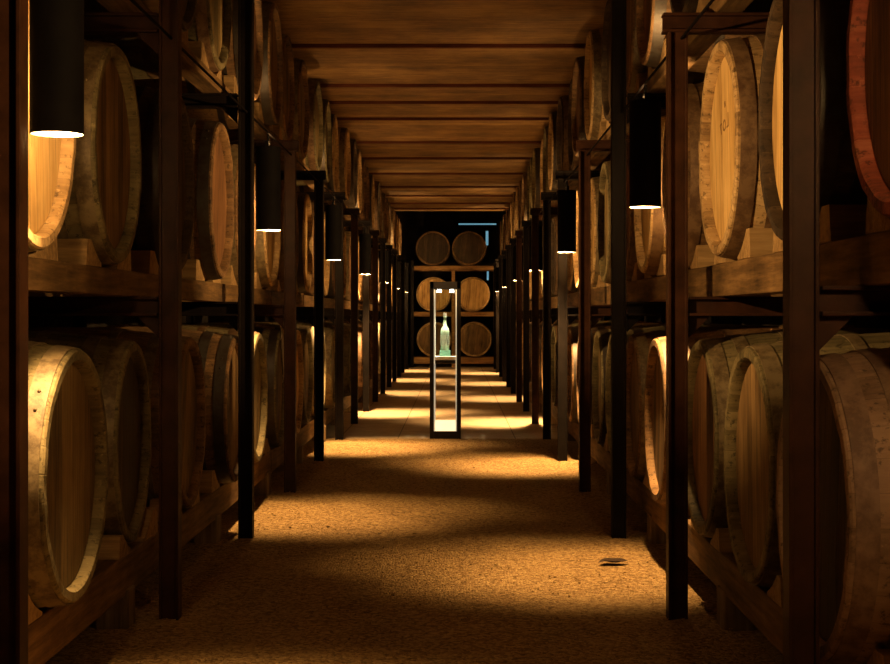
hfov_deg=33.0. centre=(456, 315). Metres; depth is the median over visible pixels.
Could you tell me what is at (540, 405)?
support block
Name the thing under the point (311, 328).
cask
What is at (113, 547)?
chock
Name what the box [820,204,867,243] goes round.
chock
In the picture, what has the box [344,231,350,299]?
cask
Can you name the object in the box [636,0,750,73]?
cask
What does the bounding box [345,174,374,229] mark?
cask
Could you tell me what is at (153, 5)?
chock
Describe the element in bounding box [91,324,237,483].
cask
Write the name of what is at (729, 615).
support block
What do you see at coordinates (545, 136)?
cask
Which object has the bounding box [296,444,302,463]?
support block
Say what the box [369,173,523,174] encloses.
trim
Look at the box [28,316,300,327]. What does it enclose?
wall
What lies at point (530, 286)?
cask
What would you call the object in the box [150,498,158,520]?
chock
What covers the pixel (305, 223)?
cask
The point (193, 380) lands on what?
cask
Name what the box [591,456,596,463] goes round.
support block
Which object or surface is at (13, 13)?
post
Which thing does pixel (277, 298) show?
timber beam
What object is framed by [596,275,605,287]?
chock
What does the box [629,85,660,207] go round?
lamp
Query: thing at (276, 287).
chock
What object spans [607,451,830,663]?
timber beam
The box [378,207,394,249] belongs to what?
cask
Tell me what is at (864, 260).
timber beam
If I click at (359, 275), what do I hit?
cask
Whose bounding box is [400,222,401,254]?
cask
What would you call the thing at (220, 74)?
chock
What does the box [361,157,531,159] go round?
trim
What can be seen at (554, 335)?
cask
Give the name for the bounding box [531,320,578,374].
cask
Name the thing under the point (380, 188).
cask
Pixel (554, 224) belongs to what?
cask
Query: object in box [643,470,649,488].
chock
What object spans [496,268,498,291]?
lamp
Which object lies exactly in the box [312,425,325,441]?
support block
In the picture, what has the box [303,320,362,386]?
cask
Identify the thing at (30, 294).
timber beam
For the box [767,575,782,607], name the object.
chock
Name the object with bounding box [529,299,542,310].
timber beam
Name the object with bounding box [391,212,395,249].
cask
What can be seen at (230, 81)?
chock
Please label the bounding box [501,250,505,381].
post
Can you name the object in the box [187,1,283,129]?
cask
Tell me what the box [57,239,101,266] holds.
chock
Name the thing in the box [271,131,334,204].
timber beam
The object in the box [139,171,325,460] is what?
post
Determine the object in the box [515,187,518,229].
cask
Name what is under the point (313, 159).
cask
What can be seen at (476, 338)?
cask
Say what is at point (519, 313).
post
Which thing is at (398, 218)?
cask
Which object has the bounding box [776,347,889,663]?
cask
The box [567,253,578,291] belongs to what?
cask
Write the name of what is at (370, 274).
cask
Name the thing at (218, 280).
chock
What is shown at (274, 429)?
cask
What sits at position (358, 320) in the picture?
cask
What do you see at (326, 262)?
cask
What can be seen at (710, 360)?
cask
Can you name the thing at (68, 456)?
cask
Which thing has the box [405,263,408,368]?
post
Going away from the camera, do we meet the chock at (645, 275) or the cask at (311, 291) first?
the chock at (645, 275)
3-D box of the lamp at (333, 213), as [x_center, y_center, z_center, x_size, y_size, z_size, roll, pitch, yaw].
[-1.177,-0.835,14.328,0.156,0.600,0.156,0,0,0]
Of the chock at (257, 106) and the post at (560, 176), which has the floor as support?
the post at (560, 176)
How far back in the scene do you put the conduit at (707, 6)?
7.33 m
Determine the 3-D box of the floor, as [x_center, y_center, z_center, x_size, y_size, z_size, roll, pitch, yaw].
[-0.100,1.296,19.150,6.400,0.107,41.300,0,0,0]
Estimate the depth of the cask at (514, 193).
26.56 m
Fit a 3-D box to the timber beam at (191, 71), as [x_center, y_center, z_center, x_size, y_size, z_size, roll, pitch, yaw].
[-1.375,-1.286,6.527,0.115,0.073,8.310,0,0,0]
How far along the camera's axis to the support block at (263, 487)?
10.46 m
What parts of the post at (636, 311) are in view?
post, post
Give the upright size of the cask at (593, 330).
0.945 m
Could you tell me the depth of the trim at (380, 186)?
27.11 m
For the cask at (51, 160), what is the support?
on the timber beam at (44, 275)
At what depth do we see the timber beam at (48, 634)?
5.80 m
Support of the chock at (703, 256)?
on the timber beam at (864, 260)
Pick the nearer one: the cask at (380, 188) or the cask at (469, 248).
the cask at (380, 188)
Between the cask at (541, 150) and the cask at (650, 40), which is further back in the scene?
the cask at (541, 150)
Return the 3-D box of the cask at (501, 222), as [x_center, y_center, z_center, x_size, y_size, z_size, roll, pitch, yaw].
[1.650,-1.759,34.354,1.302,0.940,0.940,0,0,1]
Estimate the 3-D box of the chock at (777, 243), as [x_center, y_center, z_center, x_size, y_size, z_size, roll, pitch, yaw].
[1.120,-0.264,4.928,0.110,0.102,0.256,0,0,0]
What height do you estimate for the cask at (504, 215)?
0.931 m
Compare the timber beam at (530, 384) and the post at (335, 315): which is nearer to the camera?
the post at (335, 315)
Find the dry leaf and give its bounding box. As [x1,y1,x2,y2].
[599,558,626,562]
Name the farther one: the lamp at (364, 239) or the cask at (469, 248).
the cask at (469, 248)
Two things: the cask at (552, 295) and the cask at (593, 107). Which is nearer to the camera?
the cask at (593, 107)
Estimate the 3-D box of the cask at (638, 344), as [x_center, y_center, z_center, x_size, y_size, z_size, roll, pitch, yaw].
[1.661,0.521,8.714,1.302,0.940,0.938,0,0,0]
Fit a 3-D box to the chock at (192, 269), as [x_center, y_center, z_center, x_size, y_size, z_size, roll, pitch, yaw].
[-1.380,-0.236,7.758,0.110,0.106,0.277,0,0,0]
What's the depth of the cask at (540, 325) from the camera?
18.70 m
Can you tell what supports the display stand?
on the floor
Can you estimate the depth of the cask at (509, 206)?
29.70 m
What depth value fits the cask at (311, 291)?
13.56 m
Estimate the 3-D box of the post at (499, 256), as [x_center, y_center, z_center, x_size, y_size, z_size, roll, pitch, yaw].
[1.662,0.015,30.828,1.620,2.530,0.080,0,0,0]
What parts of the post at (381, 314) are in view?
post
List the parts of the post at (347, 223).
post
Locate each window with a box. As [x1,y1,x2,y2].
[457,222,496,225]
[485,230,489,245]
[486,271,489,280]
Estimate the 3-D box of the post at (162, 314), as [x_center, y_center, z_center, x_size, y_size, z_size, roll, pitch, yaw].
[-1.945,-0.534,6.210,1.600,3.629,0.080,0,0,0]
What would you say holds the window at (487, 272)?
in the wall at (414, 224)
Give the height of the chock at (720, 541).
0.088 m
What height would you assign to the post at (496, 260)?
2.530 m
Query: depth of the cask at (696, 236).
6.61 m
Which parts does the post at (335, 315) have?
post, post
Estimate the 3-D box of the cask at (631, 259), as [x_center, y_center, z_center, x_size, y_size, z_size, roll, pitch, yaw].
[1.668,-0.654,9.261,1.302,0.952,0.939,0,0,-1]
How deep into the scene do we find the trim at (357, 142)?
20.16 m
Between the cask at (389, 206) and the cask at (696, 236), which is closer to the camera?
the cask at (696, 236)
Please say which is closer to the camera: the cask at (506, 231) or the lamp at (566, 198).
the lamp at (566, 198)
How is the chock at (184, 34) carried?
on the timber beam at (191, 71)
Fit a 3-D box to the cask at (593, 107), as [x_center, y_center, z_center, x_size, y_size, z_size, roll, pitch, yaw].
[1.651,-1.762,11.440,1.302,0.968,0.956,0,-1,0]
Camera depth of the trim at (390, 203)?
31.08 m
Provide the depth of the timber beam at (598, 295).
11.91 m
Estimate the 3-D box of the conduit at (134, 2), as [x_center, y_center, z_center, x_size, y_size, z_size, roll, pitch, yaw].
[-1.177,-1.145,18.240,0.012,0.012,34.080,0,0,0]
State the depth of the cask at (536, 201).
19.18 m
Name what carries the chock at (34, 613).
on the timber beam at (48, 634)
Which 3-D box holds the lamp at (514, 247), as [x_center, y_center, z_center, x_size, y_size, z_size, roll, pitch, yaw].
[0.928,-0.835,22.680,0.156,0.600,0.156,0,0,0]
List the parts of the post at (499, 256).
post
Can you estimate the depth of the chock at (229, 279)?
8.81 m
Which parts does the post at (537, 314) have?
post, post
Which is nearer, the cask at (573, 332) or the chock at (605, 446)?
the chock at (605, 446)
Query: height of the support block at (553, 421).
0.175 m
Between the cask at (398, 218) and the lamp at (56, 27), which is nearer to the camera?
the lamp at (56, 27)
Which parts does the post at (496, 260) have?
post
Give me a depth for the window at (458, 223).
39.66 m
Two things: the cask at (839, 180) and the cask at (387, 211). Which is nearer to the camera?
the cask at (839, 180)
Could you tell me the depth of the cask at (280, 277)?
11.18 m
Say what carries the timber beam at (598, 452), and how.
on the floor
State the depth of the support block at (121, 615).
5.98 m
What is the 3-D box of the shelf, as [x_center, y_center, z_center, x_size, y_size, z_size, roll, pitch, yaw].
[-0.115,0.468,15.450,0.276,0.035,0.300,0,0,0]
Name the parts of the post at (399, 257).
post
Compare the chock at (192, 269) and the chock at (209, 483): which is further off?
the chock at (209, 483)
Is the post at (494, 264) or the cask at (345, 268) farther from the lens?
the post at (494, 264)
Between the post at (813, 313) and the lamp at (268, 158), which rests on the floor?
the post at (813, 313)
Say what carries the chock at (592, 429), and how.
on the timber beam at (598, 452)
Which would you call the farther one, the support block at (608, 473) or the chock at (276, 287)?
the chock at (276, 287)
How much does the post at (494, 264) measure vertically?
2.530 m
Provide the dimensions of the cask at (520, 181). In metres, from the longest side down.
1.302 x 0.963 x 0.963 m
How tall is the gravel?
0.014 m
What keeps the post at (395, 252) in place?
on the floor
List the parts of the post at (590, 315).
post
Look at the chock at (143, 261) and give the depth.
6.49 m
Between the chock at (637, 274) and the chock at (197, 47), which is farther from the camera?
the chock at (637, 274)
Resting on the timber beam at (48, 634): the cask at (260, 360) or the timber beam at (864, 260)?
the cask at (260, 360)
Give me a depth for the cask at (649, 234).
7.90 m
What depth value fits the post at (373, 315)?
21.86 m
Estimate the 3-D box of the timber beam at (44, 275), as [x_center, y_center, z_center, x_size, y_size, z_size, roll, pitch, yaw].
[-1.375,-0.132,6.527,0.115,0.103,8.310,0,0,0]
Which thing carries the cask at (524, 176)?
on the timber beam
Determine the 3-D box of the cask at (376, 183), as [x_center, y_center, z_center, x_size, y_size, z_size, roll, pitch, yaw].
[-1.897,-1.756,24.192,1.302,0.935,0.935,0,0,0]
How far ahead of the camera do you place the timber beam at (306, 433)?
12.86 m
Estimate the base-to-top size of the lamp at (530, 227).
0.600 m
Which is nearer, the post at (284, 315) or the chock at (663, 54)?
the chock at (663, 54)
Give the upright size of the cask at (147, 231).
0.942 m
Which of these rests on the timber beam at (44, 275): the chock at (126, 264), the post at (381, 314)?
the chock at (126, 264)
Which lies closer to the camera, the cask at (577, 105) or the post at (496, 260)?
the cask at (577, 105)
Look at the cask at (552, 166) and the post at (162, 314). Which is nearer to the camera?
the post at (162, 314)
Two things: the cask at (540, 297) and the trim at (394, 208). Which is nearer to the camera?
the cask at (540, 297)
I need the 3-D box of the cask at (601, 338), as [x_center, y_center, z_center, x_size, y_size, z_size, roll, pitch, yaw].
[1.677,0.516,11.002,1.302,0.951,0.939,0,0,0]
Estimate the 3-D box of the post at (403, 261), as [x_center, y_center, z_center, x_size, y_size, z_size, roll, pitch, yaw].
[-1.935,0.015,33.066,1.620,2.530,0.080,0,0,0]
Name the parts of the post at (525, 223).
post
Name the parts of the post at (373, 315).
post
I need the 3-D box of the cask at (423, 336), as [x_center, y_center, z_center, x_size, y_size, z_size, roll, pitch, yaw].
[-0.550,0.573,37.059,0.864,0.864,1.302,0,0,0]
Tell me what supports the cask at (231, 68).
on the timber beam at (191, 71)
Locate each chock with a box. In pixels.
[28,237,57,260]
[28,594,41,624]
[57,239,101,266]
[98,535,130,559]
[102,250,130,270]
[131,250,158,274]
[133,507,157,541]
[141,0,158,13]
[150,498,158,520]
[182,30,188,47]
[182,259,204,280]
[188,41,208,67]
[191,492,199,506]
[199,470,219,492]
[205,279,220,282]
[213,70,223,82]
[221,265,236,285]
[224,75,237,93]
[254,102,263,122]
[254,272,261,288]
[263,438,269,453]
[271,280,280,291]
[591,424,594,437]
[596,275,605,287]
[598,121,605,138]
[603,434,608,450]
[606,120,610,129]
[632,262,645,280]
[634,73,647,92]
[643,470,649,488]
[644,274,656,277]
[648,67,655,76]
[657,254,665,275]
[660,39,665,61]
[690,245,715,268]
[696,0,709,11]
[710,528,732,551]
[714,255,737,263]
[738,228,772,259]
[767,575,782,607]
[773,232,782,252]
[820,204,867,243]
[865,197,889,233]
[866,649,889,663]
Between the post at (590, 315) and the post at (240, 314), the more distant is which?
the post at (590, 315)
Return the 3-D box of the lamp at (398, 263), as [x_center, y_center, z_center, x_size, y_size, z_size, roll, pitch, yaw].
[-1.177,-0.835,29.196,0.156,0.600,0.156,0,0,0]
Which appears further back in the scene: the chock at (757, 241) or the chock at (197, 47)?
the chock at (197, 47)
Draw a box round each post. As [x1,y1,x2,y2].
[0,0,27,663]
[28,0,181,619]
[73,140,298,492]
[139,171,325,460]
[182,0,253,538]
[186,192,345,439]
[221,208,359,423]
[254,220,370,411]
[269,230,379,401]
[301,245,392,386]
[324,255,401,376]
[371,238,386,393]
[378,250,397,381]
[401,259,405,372]
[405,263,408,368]
[493,263,495,368]
[495,259,567,372]
[498,255,575,376]
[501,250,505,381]
[505,245,522,386]
[510,238,608,393]
[515,230,529,401]
[522,220,643,411]
[530,208,665,423]
[541,192,567,439]
[555,171,741,460]
[576,140,628,491]
[611,0,889,538]
[661,12,782,619]
[783,0,889,663]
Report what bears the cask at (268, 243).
on the timber beam at (30, 294)
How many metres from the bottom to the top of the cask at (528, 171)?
0.943 m
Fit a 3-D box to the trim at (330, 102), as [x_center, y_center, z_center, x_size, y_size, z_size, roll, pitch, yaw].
[-0.100,-2.335,16.411,6.400,0.030,0.062,0,0,0]
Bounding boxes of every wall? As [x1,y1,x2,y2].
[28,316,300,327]
[344,211,551,362]
[576,304,875,327]
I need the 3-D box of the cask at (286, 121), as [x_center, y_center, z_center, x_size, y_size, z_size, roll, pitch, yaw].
[-1.944,-1.761,11.610,1.302,0.944,0.932,0,0,0]
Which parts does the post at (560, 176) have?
post, post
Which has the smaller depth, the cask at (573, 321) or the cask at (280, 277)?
the cask at (280, 277)
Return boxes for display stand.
[430,282,460,438]
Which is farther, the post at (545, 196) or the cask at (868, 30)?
the post at (545, 196)
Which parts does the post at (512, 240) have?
post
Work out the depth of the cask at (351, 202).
18.32 m
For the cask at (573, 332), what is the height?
0.948 m
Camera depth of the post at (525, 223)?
19.61 m
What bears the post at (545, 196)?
on the floor
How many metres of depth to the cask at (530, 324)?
20.99 m
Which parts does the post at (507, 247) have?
post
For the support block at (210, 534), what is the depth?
8.22 m
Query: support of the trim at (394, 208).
attached to the wall at (33, 321)
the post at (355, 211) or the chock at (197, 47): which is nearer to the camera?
the chock at (197, 47)
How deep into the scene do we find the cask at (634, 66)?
8.87 m
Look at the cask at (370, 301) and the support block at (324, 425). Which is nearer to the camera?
the support block at (324, 425)
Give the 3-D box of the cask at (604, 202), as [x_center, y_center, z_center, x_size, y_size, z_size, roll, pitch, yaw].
[1.663,-0.652,10.397,1.302,0.948,0.941,0,0,1]
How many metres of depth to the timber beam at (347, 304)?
20.18 m
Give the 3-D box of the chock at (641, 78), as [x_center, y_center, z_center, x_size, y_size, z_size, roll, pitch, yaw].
[1.120,-1.373,8.893,0.110,0.099,0.252,0,0,0]
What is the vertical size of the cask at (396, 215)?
0.938 m
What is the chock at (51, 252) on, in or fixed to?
on the timber beam at (44, 275)
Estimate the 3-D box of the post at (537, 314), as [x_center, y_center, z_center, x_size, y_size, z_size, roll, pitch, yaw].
[1.662,0.015,17.400,1.620,2.530,0.080,0,0,0]
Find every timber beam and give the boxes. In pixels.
[28,257,270,304]
[28,292,109,296]
[28,451,270,663]
[97,0,270,139]
[270,290,334,307]
[270,407,334,471]
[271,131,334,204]
[344,204,371,237]
[344,301,371,310]
[344,379,371,410]
[378,368,386,381]
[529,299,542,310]
[529,382,542,404]
[551,133,610,207]
[551,286,606,307]
[551,400,606,470]
[607,0,753,139]
[607,230,889,304]
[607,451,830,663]
[760,294,782,296]
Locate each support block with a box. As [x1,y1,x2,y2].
[96,585,134,629]
[194,513,220,543]
[254,471,270,495]
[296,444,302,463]
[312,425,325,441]
[345,406,350,412]
[358,395,362,402]
[539,402,542,412]
[551,415,557,424]
[567,431,575,440]
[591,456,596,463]
[607,471,626,494]
[647,513,665,543]
[717,585,754,630]
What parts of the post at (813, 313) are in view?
post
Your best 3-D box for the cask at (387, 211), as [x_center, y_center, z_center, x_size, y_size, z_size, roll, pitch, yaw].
[-1.920,-1.754,27.627,1.302,0.933,0.933,0,0,0]
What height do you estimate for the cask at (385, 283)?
0.937 m
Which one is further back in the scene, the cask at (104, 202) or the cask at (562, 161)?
the cask at (562, 161)
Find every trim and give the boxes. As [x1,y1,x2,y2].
[292,44,585,47]
[320,84,569,87]
[329,101,557,103]
[337,117,548,120]
[356,141,540,143]
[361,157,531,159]
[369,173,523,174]
[380,186,518,187]
[386,195,512,196]
[390,203,509,203]
[394,208,507,209]
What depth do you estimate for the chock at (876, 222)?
3.82 m
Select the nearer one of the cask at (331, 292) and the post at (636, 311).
the post at (636, 311)
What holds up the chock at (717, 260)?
on the timber beam at (864, 260)
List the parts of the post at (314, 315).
post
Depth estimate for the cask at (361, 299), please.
20.84 m
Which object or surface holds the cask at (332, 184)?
on the timber beam at (299, 167)
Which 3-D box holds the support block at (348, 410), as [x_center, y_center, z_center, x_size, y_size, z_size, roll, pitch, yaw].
[-1.375,1.183,19.478,0.130,0.175,0.140,0,0,0]
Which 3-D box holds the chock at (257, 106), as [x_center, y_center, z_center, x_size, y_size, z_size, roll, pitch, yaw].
[-1.380,-1.379,10.192,0.110,0.111,0.272,0,0,0]
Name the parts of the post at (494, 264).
post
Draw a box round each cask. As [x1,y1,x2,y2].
[28,0,75,252]
[28,327,205,508]
[28,330,150,543]
[28,341,108,608]
[57,39,141,265]
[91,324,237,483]
[92,0,231,79]
[107,324,267,462]
[131,85,194,268]
[134,0,263,100]
[182,323,283,447]
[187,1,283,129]
[188,118,233,279]
[202,322,313,424]
[215,323,303,433]
[227,34,294,139]
[230,144,255,284]
[254,58,309,162]
[254,163,280,287]
[260,322,325,415]
[263,320,334,408]
[277,180,298,290]
[281,80,322,170]
[296,99,331,186]
[296,114,338,191]
[296,192,312,292]
[296,320,350,396]
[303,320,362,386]
[304,202,313,294]
[308,212,329,295]
[311,127,350,202]
[324,138,357,207]
[324,260,334,297]
[324,319,371,379]
[330,227,346,298]
[344,159,366,219]
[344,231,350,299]
[344,236,361,300]
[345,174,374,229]
[354,149,361,212]
[358,275,362,301]
[358,320,379,373]
[359,274,370,302]
[363,167,368,219]
[369,248,371,303]
[370,181,380,231]
[370,253,379,303]
[371,198,388,244]
[378,188,381,236]
[378,192,386,237]
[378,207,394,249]
[385,203,390,244]
[385,283,386,304]
[385,322,386,368]
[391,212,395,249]
[396,215,397,249]
[398,218,399,254]
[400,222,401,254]
[416,231,450,265]
[416,277,445,311]
[417,322,429,355]
[451,231,486,265]
[461,277,489,311]
[461,322,491,356]
[500,221,502,254]
[503,214,505,249]
[505,210,507,244]
[508,206,509,244]
[510,202,511,244]
[512,192,515,237]
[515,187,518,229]
[518,180,522,229]
[521,173,542,228]
[522,322,531,374]
[527,166,531,219]
[529,158,555,219]
[529,271,539,299]
[529,320,567,382]
[531,271,542,298]
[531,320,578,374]
[532,148,557,215]
[539,322,557,390]
[540,139,542,205]
[540,271,542,296]
[541,229,557,296]
[541,321,578,391]
[543,126,554,191]
[548,111,578,191]
[551,216,557,294]
[551,321,626,406]
[556,95,573,170]
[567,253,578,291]
[567,321,655,422]
[568,79,607,170]
[571,56,610,160]
[573,190,578,288]
[576,322,665,423]
[584,29,628,139]
[591,177,599,286]
[592,324,665,444]
[598,161,610,283]
[601,0,665,121]
[605,324,736,453]
[626,0,704,94]
[626,142,636,279]
[626,325,778,479]
[634,115,665,274]
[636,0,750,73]
[644,325,782,503]
[662,82,707,268]
[670,0,772,11]
[688,325,889,537]
[698,33,771,258]
[723,332,889,587]
[758,0,866,240]
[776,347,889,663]
[846,0,889,218]
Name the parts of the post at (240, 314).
post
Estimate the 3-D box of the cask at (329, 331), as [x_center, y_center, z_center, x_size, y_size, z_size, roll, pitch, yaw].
[-1.897,0.518,15.403,1.302,0.946,0.936,0,0,1]
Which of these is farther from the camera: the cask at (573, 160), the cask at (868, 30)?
the cask at (573, 160)
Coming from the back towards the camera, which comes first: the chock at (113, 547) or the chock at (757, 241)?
the chock at (113, 547)
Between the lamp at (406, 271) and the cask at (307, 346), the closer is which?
the cask at (307, 346)
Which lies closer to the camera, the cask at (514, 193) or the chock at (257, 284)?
the chock at (257, 284)
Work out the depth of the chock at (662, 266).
7.76 m
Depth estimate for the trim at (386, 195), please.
29.15 m
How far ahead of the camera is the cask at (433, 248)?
36.45 m
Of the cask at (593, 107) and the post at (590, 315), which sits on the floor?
the post at (590, 315)
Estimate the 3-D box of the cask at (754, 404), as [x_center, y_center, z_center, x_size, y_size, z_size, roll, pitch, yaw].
[1.665,0.517,5.283,1.302,0.950,0.937,0,0,-1]
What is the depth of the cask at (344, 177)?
17.06 m
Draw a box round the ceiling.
[261,0,607,210]
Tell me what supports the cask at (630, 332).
on the timber beam
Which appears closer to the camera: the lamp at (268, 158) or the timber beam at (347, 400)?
the lamp at (268, 158)
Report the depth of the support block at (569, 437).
14.93 m
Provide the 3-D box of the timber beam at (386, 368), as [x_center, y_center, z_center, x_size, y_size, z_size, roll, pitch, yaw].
[-1.375,1.036,27.471,0.116,0.158,6.706,0,0,0]
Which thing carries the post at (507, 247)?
on the floor
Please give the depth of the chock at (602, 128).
11.04 m
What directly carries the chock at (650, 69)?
on the timber beam at (698, 45)
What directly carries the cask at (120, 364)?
on the timber beam
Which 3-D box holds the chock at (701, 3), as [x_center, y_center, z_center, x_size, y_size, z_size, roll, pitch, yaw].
[1.120,-1.377,6.593,0.110,0.108,0.254,0,0,0]
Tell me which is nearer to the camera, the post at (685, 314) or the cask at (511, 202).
the post at (685, 314)
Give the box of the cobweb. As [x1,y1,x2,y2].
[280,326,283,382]
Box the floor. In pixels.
[44,363,782,663]
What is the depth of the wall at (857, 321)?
15.20 m
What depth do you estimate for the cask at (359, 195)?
19.88 m
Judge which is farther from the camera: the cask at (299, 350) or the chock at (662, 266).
the cask at (299, 350)
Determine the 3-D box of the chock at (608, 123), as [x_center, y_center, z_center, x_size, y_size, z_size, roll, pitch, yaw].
[1.120,-1.373,10.552,0.110,0.101,0.249,0,0,0]
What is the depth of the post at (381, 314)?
24.09 m
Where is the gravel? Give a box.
[57,438,779,663]
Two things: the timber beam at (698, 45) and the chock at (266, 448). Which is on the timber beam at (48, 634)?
the chock at (266, 448)
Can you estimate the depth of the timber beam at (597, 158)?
12.30 m
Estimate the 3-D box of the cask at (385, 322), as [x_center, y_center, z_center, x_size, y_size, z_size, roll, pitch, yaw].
[-1.902,0.526,26.851,1.302,0.930,0.930,0,0,0]
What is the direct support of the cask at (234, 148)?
on the timber beam at (44, 275)
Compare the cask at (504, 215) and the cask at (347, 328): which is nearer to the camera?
the cask at (347, 328)
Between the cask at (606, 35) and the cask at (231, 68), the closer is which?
the cask at (231, 68)
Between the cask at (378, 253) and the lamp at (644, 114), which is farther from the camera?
the cask at (378, 253)
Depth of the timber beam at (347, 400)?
18.66 m
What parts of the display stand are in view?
leg, glass pane, leg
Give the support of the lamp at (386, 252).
attached to the conduit at (134, 2)
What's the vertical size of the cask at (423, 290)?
0.869 m
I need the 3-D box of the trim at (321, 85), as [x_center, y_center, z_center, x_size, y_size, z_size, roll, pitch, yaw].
[-0.100,-2.335,15.211,6.400,0.030,0.062,0,0,0]
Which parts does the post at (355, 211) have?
post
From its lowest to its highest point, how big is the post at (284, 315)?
2.530 m
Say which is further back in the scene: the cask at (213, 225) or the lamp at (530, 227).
the lamp at (530, 227)
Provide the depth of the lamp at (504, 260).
27.65 m
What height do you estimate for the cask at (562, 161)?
0.942 m
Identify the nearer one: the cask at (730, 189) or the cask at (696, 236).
the cask at (730, 189)
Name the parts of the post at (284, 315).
post, post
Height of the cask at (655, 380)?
0.945 m
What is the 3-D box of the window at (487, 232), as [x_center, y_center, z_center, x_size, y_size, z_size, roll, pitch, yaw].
[0.805,-2.060,39.680,0.130,0.440,0.040,0,0,0]
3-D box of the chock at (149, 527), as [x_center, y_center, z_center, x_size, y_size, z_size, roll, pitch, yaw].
[-1.380,0.901,6.509,0.110,0.112,0.288,0,0,0]
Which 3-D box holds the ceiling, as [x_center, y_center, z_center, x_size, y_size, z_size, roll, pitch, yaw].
[-0.100,-2.400,16.050,6.400,0.100,35.100,0,0,0]
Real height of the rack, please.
2.630 m
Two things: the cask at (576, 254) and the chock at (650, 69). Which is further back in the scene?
the cask at (576, 254)
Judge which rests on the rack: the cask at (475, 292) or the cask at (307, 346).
the cask at (475, 292)
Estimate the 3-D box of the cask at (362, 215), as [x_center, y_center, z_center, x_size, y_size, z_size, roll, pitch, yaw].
[-1.917,-1.755,20.763,1.302,0.932,0.932,0,0,0]
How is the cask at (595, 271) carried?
on the timber beam
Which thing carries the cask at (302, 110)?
on the timber beam
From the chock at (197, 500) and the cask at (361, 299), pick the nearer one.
the chock at (197, 500)
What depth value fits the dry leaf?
7.55 m
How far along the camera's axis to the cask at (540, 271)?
18.70 m
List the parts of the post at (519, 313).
post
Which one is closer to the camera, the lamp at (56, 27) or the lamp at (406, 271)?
the lamp at (56, 27)
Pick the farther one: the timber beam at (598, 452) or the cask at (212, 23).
the timber beam at (598, 452)
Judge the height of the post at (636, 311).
3.629 m
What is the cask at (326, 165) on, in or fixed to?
on the timber beam at (299, 167)
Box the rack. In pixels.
[410,260,494,367]
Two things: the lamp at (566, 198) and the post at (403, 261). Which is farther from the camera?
the post at (403, 261)
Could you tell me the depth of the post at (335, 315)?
15.14 m
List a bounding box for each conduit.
[130,0,406,267]
[505,0,713,255]
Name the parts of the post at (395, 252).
post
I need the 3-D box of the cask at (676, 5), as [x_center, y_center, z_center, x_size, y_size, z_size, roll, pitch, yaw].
[1.669,-1.760,6.850,1.302,0.953,0.941,0,1,0]
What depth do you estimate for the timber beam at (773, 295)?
10.24 m
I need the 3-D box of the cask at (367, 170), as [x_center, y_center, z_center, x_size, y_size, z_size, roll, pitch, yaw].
[-1.943,-1.759,21.901,1.302,0.942,0.942,0,0,0]
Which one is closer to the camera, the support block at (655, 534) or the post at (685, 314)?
the post at (685, 314)
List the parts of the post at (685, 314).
post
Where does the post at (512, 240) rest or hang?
on the floor
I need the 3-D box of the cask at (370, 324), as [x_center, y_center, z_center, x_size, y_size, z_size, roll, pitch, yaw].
[-1.900,0.521,22.270,1.302,0.941,0.941,0,0,-1]
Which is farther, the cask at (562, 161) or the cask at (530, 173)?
the cask at (530, 173)
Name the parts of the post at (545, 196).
post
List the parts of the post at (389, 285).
post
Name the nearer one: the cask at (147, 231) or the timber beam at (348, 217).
the cask at (147, 231)
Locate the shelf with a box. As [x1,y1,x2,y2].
[435,360,455,363]
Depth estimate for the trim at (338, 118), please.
17.76 m
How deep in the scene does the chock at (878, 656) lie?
3.79 m
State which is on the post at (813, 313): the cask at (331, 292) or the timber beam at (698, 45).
the timber beam at (698, 45)
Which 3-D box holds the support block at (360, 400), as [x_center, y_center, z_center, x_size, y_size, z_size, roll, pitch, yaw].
[-1.375,1.183,21.716,0.130,0.175,0.140,0,0,0]
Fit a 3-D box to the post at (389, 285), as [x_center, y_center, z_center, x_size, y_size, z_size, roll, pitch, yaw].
[-1.935,0.015,26.352,1.620,2.530,0.080,0,0,0]
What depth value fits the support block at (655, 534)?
8.22 m
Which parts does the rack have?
post, post, post, post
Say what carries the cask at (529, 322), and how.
on the timber beam at (530, 384)
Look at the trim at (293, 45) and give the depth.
12.96 m
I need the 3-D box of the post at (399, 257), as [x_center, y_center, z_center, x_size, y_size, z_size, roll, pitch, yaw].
[-1.935,0.015,30.828,1.620,2.530,0.080,0,0,0]
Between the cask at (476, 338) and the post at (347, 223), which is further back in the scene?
the cask at (476, 338)
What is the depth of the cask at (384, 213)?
26.26 m
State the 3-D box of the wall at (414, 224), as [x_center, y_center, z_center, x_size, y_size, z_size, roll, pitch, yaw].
[-0.100,-0.900,39.750,6.400,4.500,0.100,0,0,0]
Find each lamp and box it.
[29,0,83,136]
[256,134,280,230]
[325,197,341,259]
[359,228,370,274]
[379,251,388,282]
[397,262,399,288]
[405,270,407,292]
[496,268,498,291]
[503,259,505,286]
[513,246,522,280]
[529,226,541,270]
[558,181,575,252]
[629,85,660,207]
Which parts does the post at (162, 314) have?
post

